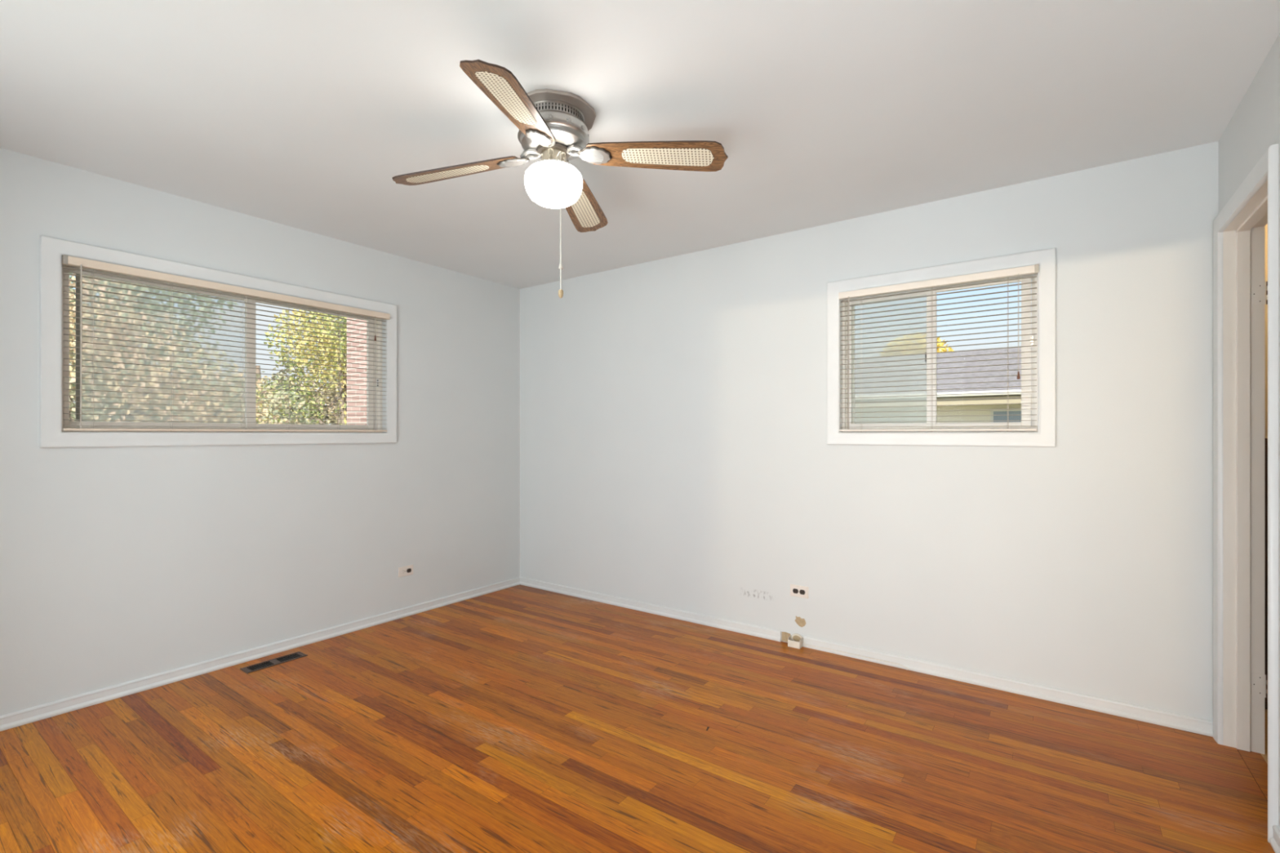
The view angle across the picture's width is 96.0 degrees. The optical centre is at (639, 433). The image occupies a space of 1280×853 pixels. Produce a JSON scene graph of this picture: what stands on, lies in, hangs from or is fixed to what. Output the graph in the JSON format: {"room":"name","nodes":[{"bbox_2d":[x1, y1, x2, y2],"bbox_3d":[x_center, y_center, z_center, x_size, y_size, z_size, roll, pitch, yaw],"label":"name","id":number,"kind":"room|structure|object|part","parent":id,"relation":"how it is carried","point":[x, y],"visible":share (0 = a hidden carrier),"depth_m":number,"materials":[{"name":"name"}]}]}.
{"room":"empty bedroom","nodes":[
{"label":"empty bedroom","id":0,"kind":"room"},
{"bbox_2d":[0,147,519,715],"bbox_3d":[-2.122,0.100,3.364,0.200,2.600,4.000,0,0,36],"label":"wall","id":1,"kind":"structure","parent":0,"point":[118,565],"depth_m":3.06,"materials":[{"name":"paint"}]},
{"bbox_2d":[40,235,396,448],"bbox_3d":[-2.199,-0.401,3.239,0.219,0.921,1.669,0,0,36],"label":"window","id":2,"kind":"structure","parent":1,"relation":"in","point":[52,417],"depth_m":2.90,"materials":[{"name":"paint"}]},
{"bbox_3d":[-2.425,-0.401,2.992,0.010,0.728,0.730,0,0,36],"label":"screen frame","id":3,"kind":"part","parent":2,"relation":"part of","materials":[{"name":"beige"}]},
{"bbox_3d":[-2.412,-0.401,2.945,0.022,0.744,0.765,0,0,36],"label":"fixed sash","id":4,"kind":"part","parent":2,"relation":"part of","materials":[{"name":"white"}]},
{"bbox_2d":[62,254,390,431],"bbox_3d":[-2.108,-0.403,3.180,0.049,0.780,1.545,0,0,36],"label":"window blind","id":5,"kind":"object","parent":2,"relation":"attached to","point":[82,263],"visible":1,"depth_m":3.00,"materials":[{"name":"beige plastic"}]},
{"bbox_3d":[-2.503,-0.391,2.638,0.028,0.732,0.005,0,0,36],"label":"ladder cord","id":6,"kind":"part","parent":5,"relation":"part of","materials":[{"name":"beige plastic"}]},
{"bbox_3d":[-2.334,-0.391,2.874,0.028,0.732,0.005,0,0,36],"label":"ladder cord","id":7,"kind":"part","parent":5,"relation":"part of","materials":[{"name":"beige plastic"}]},
{"bbox_3d":[-2.115,-0.021,3.179,0.025,0.011,1.526,0,0,36],"label":"rail","id":8,"kind":"part","parent":5,"relation":"part of","materials":[{"name":"beige metal"}]},
{"bbox_3d":[-2.153,-0.391,3.126,0.028,0.732,0.005,0,0,36],"label":"ladder cord","id":9,"kind":"part","parent":5,"relation":"part of","materials":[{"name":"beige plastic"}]},
{"bbox_3d":[-2.019,-0.391,3.313,0.028,0.732,0.005,0,0,36],"label":"ladder cord","id":10,"kind":"part","parent":5,"relation":"part of","materials":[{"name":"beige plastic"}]},
{"bbox_3d":[-1.717,-0.391,3.736,0.028,0.732,0.005,0,0,36],"label":"ladder cord","id":11,"kind":"part","parent":5,"relation":"part of","materials":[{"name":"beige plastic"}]},
{"bbox_3d":[-1.976,-0.401,3.508,0.022,0.744,0.741,0,0,36],"label":"sliding sash","id":12,"kind":"part","parent":2,"relation":"part of","materials":[{"name":"white"}]},
{"bbox_2d":[0,577,519,731],"bbox_3d":[-2.032,1.210,3.300,0.019,0.060,3.600,0,0,36],"label":"baseboard","id":13,"kind":"structure","parent":1,"relation":"attached to","point":[9,721],"depth_m":3.03,"materials":[{"name":"paint"}]},
{"bbox_2d":[398,564,413,577],"bbox_3d":[-1.592,0.933,3.924,0.009,0.069,0.111,0,0,36],"label":"wall outlet","id":14,"kind":"object","parent":1,"relation":"attached to","point":[405,571],"visible":1,"depth_m":3.92,"materials":[{"name":"beige plastic"}]},
{"bbox_2d":[0,584,1275,852],"bbox_3d":[0.318,1.320,2.047,5.700,0.161,4.700,0,0,36],"label":"floor","id":15,"kind":"structure","parent":0,"point":[519,718],"depth_m":2.20,"materials":[{"name":"brown wood"}]},
{"bbox_2d":[240,651,307,673],"bbox_3d":[-1.983,1.237,3.131,0.100,0.005,0.300,0,0,36],"label":"floor vent","id":16,"kind":"object","parent":15,"relation":"in","point":[282,660],"visible":1,"depth_m":3.12,"materials":[{"name":"brown metal"}]},
{"bbox_2d":[247,662,271,671],"bbox_3d":[-2.025,1.238,3.073,0.072,0.002,0.094,0,0,36],"label":"grille","id":17,"kind":"object","parent":16,"relation":"attached to","point":[262,665],"depth_m":3.07,"materials":[{"name":"black metal"}]},
{"bbox_2d":[276,653,300,662],"bbox_3d":[-1.941,1.238,3.190,0.072,0.002,0.094,0,0,36],"label":"grille","id":18,"kind":"object","parent":16,"relation":"attached to","point":[293,656],"depth_m":3.18,"materials":[{"name":"black metal"}]},
{"bbox_2d":[787,633,803,648],"bbox_3d":[0.908,1.207,3.365,0.072,0.066,0.058,0,0,36],"label":"phone jack","id":19,"kind":"object","parent":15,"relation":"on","point":[795,641],"visible":0.99,"depth_m":3.36,"materials":[{"name":"paint"}]},
{"bbox_2d":[802,640,910,670],"bbox_3d":[1.177,1.217,3.183,0.578,0.041,0.019,0,0,35],"label":"cable","id":20,"kind":"object","parent":15,"relation":"on","point":[802,641],"visible":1,"depth_m":3.17,"materials":[{"name":"white plastic"}]},
{"bbox_2d":[1264,438,1267,709],"bbox_3d":[3.129,0.630,2.564,0.720,1.220,0.348,0,0,36],"label":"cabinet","id":21,"kind":"object","parent":15,"relation":"on","point":[1265,439],"visible":0.02,"depth_m":2.58,"materials":[{"name":"brown wood"}]},
{"bbox_2d":[0,0,1279,288],"bbox_3d":[-0.394,-1.280,2.127,4.450,0.160,4.000,0,0,36],"label":"ceiling","id":22,"kind":"structure","parent":0,"point":[301,114],"depth_m":2.06,"materials":[{"name":"paint"}]},
{"bbox_2d":[391,59,728,297],"bbox_3d":[-0.323,-0.840,2.160,0.967,0.720,0.967,0,0,-36],"label":"ceiling fan","id":23,"kind":"object","parent":22,"relation":"hanging from","point":[553,126],"visible":1,"depth_m":2.08,"materials":[{"name":"beige wood"}]},
{"bbox_3d":[-0.708,-1.012,2.223,0.511,0.080,0.151,0,0,9],"label":"blade","id":24,"kind":"part","parent":23,"relation":"part of","materials":[{"name":"brown wood"}]},
{"bbox_3d":[-0.386,-1.012,1.775,0.151,0.080,0.511,0,0,9],"label":"blade","id":25,"kind":"part","parent":23,"relation":"part of","materials":[{"name":"brown wood"}]},
{"bbox_3d":[-0.408,-1.050,2.174,0.084,0.030,0.070,0,0,9],"label":"arm","id":26,"kind":"part","parent":23,"relation":"part of","materials":[{"name":"grey metal"}]},
{"bbox_3d":[-0.337,-1.050,2.075,0.070,0.030,0.084,0,0,9],"label":"arm","id":27,"kind":"part","parent":23,"relation":"part of","materials":[{"name":"grey metal"}]},
{"bbox_3d":[-0.323,-0.927,2.160,0.216,0.136,0.216,0,0,36],"label":"globe","id":28,"kind":"part","parent":23,"relation":"part of","materials":[{"name":"white glass"}]},
{"bbox_3d":[-0.280,-0.669,2.040,0.006,0.318,0.006,0,0,13],"label":"cord","id":29,"kind":"part","parent":23,"relation":"part of","materials":[{"name":"white fabric"}]},
{"bbox_3d":[-0.323,-1.194,2.160,0.304,0.011,0.304,0,0,-15],"label":"ceiling plate","id":30,"kind":"part","parent":23,"relation":"part of","materials":[{"name":"silver metal"}]},
{"bbox_3d":[-0.238,-1.050,2.146,0.084,0.030,0.070,0,0,9],"label":"arm","id":31,"kind":"part","parent":23,"relation":"part of","materials":[{"name":"grey metal"}]},
{"bbox_3d":[-0.260,-1.012,2.544,0.151,0.080,0.511,0,0,9],"label":"blade","id":32,"kind":"part","parent":23,"relation":"part of","materials":[{"name":"brown wood"}]},
{"bbox_3d":[0.061,-1.012,2.097,0.511,0.080,0.151,0,0,9],"label":"blade","id":33,"kind":"part","parent":23,"relation":"part of","materials":[{"name":"brown wood"}]},
{"bbox_2d":[520,141,1218,720],"bbox_3d":[0.794,0.100,3.613,4.250,2.600,0.200,0,0,36],"label":"wall","id":34,"kind":"structure","parent":0,"point":[675,453],"depth_m":3.06,"materials":[{"name":"paint"}]},
{"bbox_2d":[782,631,791,642],"bbox_3d":[0.873,1.210,3.433,0.062,0.057,0.001,0,0,36],"label":"bare patch","id":35,"kind":"object","parent":34,"relation":"attached to","point":[785,635],"visible":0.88,"depth_m":3.44,"materials":[{"name":"paint"}]},
{"bbox_2d":[790,584,808,599],"bbox_3d":[0.934,0.925,3.385,0.111,0.069,0.009,0,0,36],"label":"wall outlet","id":36,"kind":"object","parent":34,"relation":"attached to","point":[798,591],"visible":1,"depth_m":3.38,"materials":[{"name":"beige plastic"}]},
{"bbox_2d":[792,588,798,593],"bbox_3d":[0.916,0.925,3.394,0.033,0.027,0.003,0,0,36],"label":"receptacle","id":37,"kind":"object","parent":36,"relation":"attached to","point":[794,590],"depth_m":3.39,"materials":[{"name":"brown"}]},
{"bbox_2d":[799,589,804,595],"bbox_3d":[0.949,0.925,3.371,0.033,0.027,0.003,0,0,36],"label":"receptacle","id":38,"kind":"object","parent":36,"relation":"attached to","point":[802,592],"depth_m":3.37,"materials":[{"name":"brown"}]},
{"bbox_2d":[795,616,805,627],"bbox_3d":[0.941,1.103,3.384,0.068,0.061,0.001,0,0,36],"label":"bare patch","id":39,"kind":"object","parent":34,"relation":"attached to","point":[801,622],"visible":1,"depth_m":3.38,"materials":[{"name":"paint"}]},
{"bbox_2d":[520,577,1213,737],"bbox_3d":[0.682,1.210,3.558,4.133,0.060,0.019,0,0,36],"label":"baseboard","id":40,"kind":"structure","parent":34,"relation":"attached to","point":[1153,716],"depth_m":2.96,"materials":[{"name":"paint"}]},
{"bbox_2d":[826,247,1055,446],"bbox_3d":[1.554,-0.401,3.057,1.055,0.921,0.219,0,0,36],"label":"window","id":41,"kind":"structure","parent":34,"relation":"in","point":[1044,421],"depth_m":2.94,"materials":[{"name":"paint"}]},
{"bbox_3d":[1.406,-0.401,3.212,0.438,0.728,0.010,0,0,36],"label":"screen frame","id":42,"kind":"part","parent":41,"relation":"part of","materials":[{"name":"white metal"}]},
{"bbox_3d":[1.384,-0.401,3.182,0.455,0.744,0.022,0,0,36],"label":"fixed sash","id":43,"kind":"part","parent":41,"relation":"part of","materials":[{"name":"white"}]},
{"bbox_2d":[838,263,1039,431],"bbox_3d":[1.493,-0.403,2.967,0.921,0.780,0.049,0,0,36],"label":"window blind","id":44,"kind":"object","parent":41,"relation":"attached to","point":[1018,272],"visible":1,"depth_m":2.93,"materials":[{"name":"beige plastic"}]},
{"bbox_3d":[1.503,-0.391,2.967,0.005,0.732,0.028,0,0,36],"label":"ladder cord","id":45,"kind":"part","parent":44,"relation":"part of","materials":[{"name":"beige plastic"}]},
{"bbox_3d":[1.494,-0.021,2.973,0.912,0.011,0.025,0,0,36],"label":"rail","id":46,"kind":"part","parent":44,"relation":"part of","materials":[{"name":"beige"}]},
{"bbox_3d":[1.772,-0.391,2.775,0.005,0.732,0.028,0,0,36],"label":"ladder cord","id":47,"kind":"part","parent":44,"relation":"part of","materials":[{"name":"white fabric"}]},
{"bbox_3d":[1.793,-0.526,2.732,0.005,0.470,0.004,0,0,36],"label":"lift cord","id":48,"kind":"part","parent":44,"relation":"part of","materials":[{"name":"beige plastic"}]},
{"bbox_3d":[1.558,-0.401,3.063,0.922,0.788,0.105,0,0,36],"label":"frame","id":49,"kind":"part","parent":41,"relation":"part of","materials":[{"name":"white"}]},
{"bbox_3d":[1.704,-0.401,2.919,0.457,0.744,0.022,0,0,36],"label":"sliding sash","id":50,"kind":"part","parent":41,"relation":"part of","materials":[{"name":"white"}]},
{"bbox_2d":[1218,33,1279,828],"bbox_3d":[1.311,0.100,0.783,0.115,2.600,3.800,0,0,36],"label":"wall","id":51,"kind":"structure","parent":0,"point":[1254,126],"depth_m":1.90,"materials":[{"name":"paint"}]},
{"bbox_2d":[1213,143,1278,843],"bbox_3d":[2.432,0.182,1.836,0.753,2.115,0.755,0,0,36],"label":"door frame","id":52,"kind":"structure","parent":51,"relation":"attached to","point":[1241,292],"depth_m":2.25,"materials":[{"name":"paint"}]},
{"bbox_2d":[1269,825,1279,852],"bbox_3d":[1.090,1.210,0.590,0.019,0.060,2.829,0,0,36],"label":"baseboard","id":53,"kind":"structure","parent":51,"relation":"attached to","point":[1274,842],"depth_m":1.72,"materials":[{"name":"paint"}]},
{"bbox_2d":[1264,223,1267,438],"bbox_3d":[2.768,-0.030,1.647,1.250,2.540,2.500,0,0,36],"label":"wall","id":54,"kind":"structure","parent":0,"point":[1266,225],"depth_m":2.84,"materials":[{"name":"paint"}]},
{"label":"outside","id":55,"kind":"structure","parent":0,"visible":0},
{"bbox_3d":[4.829,2.340,12.900,60.000,0.200,60.000,0,0,36],"label":"lawn","id":56,"kind":"structure","parent":55,"visible":0},
{"bbox_2d":[69,272,266,423],"bbox_3d":[-8.586,-0.463,8.931,4.719,5.618,2.657,0,0,-43],"label":"oak tree","id":57,"kind":"object","parent":56,"relation":"on","point":[138,288],"visible":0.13,"depth_m":9.42,"materials":[{"name":"green plant"}]},
{"bbox_2d":[69,273,315,424],"bbox_3d":[-4.150,0.388,4.811,2.639,3.918,1.404,0,0,-44],"label":"tree","id":58,"kind":"object","parent":56,"relation":"on","point":[183,408],"visible":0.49,"depth_m":4.71,"materials":[{"name":"green plant"}]},
{"bbox_2d":[70,353,338,424],"bbox_3d":[-10.046,0.173,15.214,3.362,4.342,8.520,0,0,36],"label":"shrub","id":59,"kind":"object","parent":56,"relation":"on","point":[257,371],"visible":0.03,"depth_m":15.10,"materials":[{"name":"green plant"}]},
{"bbox_2d":[244,308,346,424],"bbox_3d":[-4.658,0.134,9.067,1.833,4.423,2.390,0,0,36],"label":"maple tree","id":60,"kind":"object","parent":56,"relation":"on","point":[344,409],"visible":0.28,"depth_m":8.58,"materials":[{"name":"green plant"}]},
{"bbox_2d":[268,311,346,424],"bbox_3d":[-6.087,-0.167,11.816,1.936,5.026,2.974,0,0,36],"label":"tree","id":61,"kind":"object","parent":56,"relation":"on","point":[331,394],"visible":0.1,"depth_m":11.31,"materials":[{"name":"green plant"}]},
{"bbox_2d":[346,317,366,425],"bbox_3d":[-3.192,-0.420,7.623,0.620,5.320,1.240,0,0,36],"label":"brick chimney","id":62,"kind":"object","parent":56,"relation":"on","point":[359,419],"visible":0.04,"depth_m":7.18,"materials":[{"name":"red brick"}]},
{"bbox_2d":[880,331,953,356],"bbox_3d":[10.519,-0.746,21.393,3.175,6.180,1.733,0,0,36],"label":"tree","id":63,"kind":"object","parent":56,"relation":"on","point":[917,335],"visible":0.13,"depth_m":21.36,"materials":[{"name":"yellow plant"}]},
{"bbox_2d":[854,346,1021,423],"bbox_3d":[8.548,0.030,15.089,16.300,4.420,8.110,0,0,36],"label":"house","id":64,"kind":"structure","parent":56,"relation":"on","point":[879,416],"depth_m":12.72,"materials":[{"name":"beige"}]},
{"bbox_3d":[7.603,0.040,11.449,1.000,1.000,0.010,0,0,36],"label":"pane","id":65,"kind":"part","parent":64,"relation":"part of","materials":[{"name":"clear glass"}]}
]}

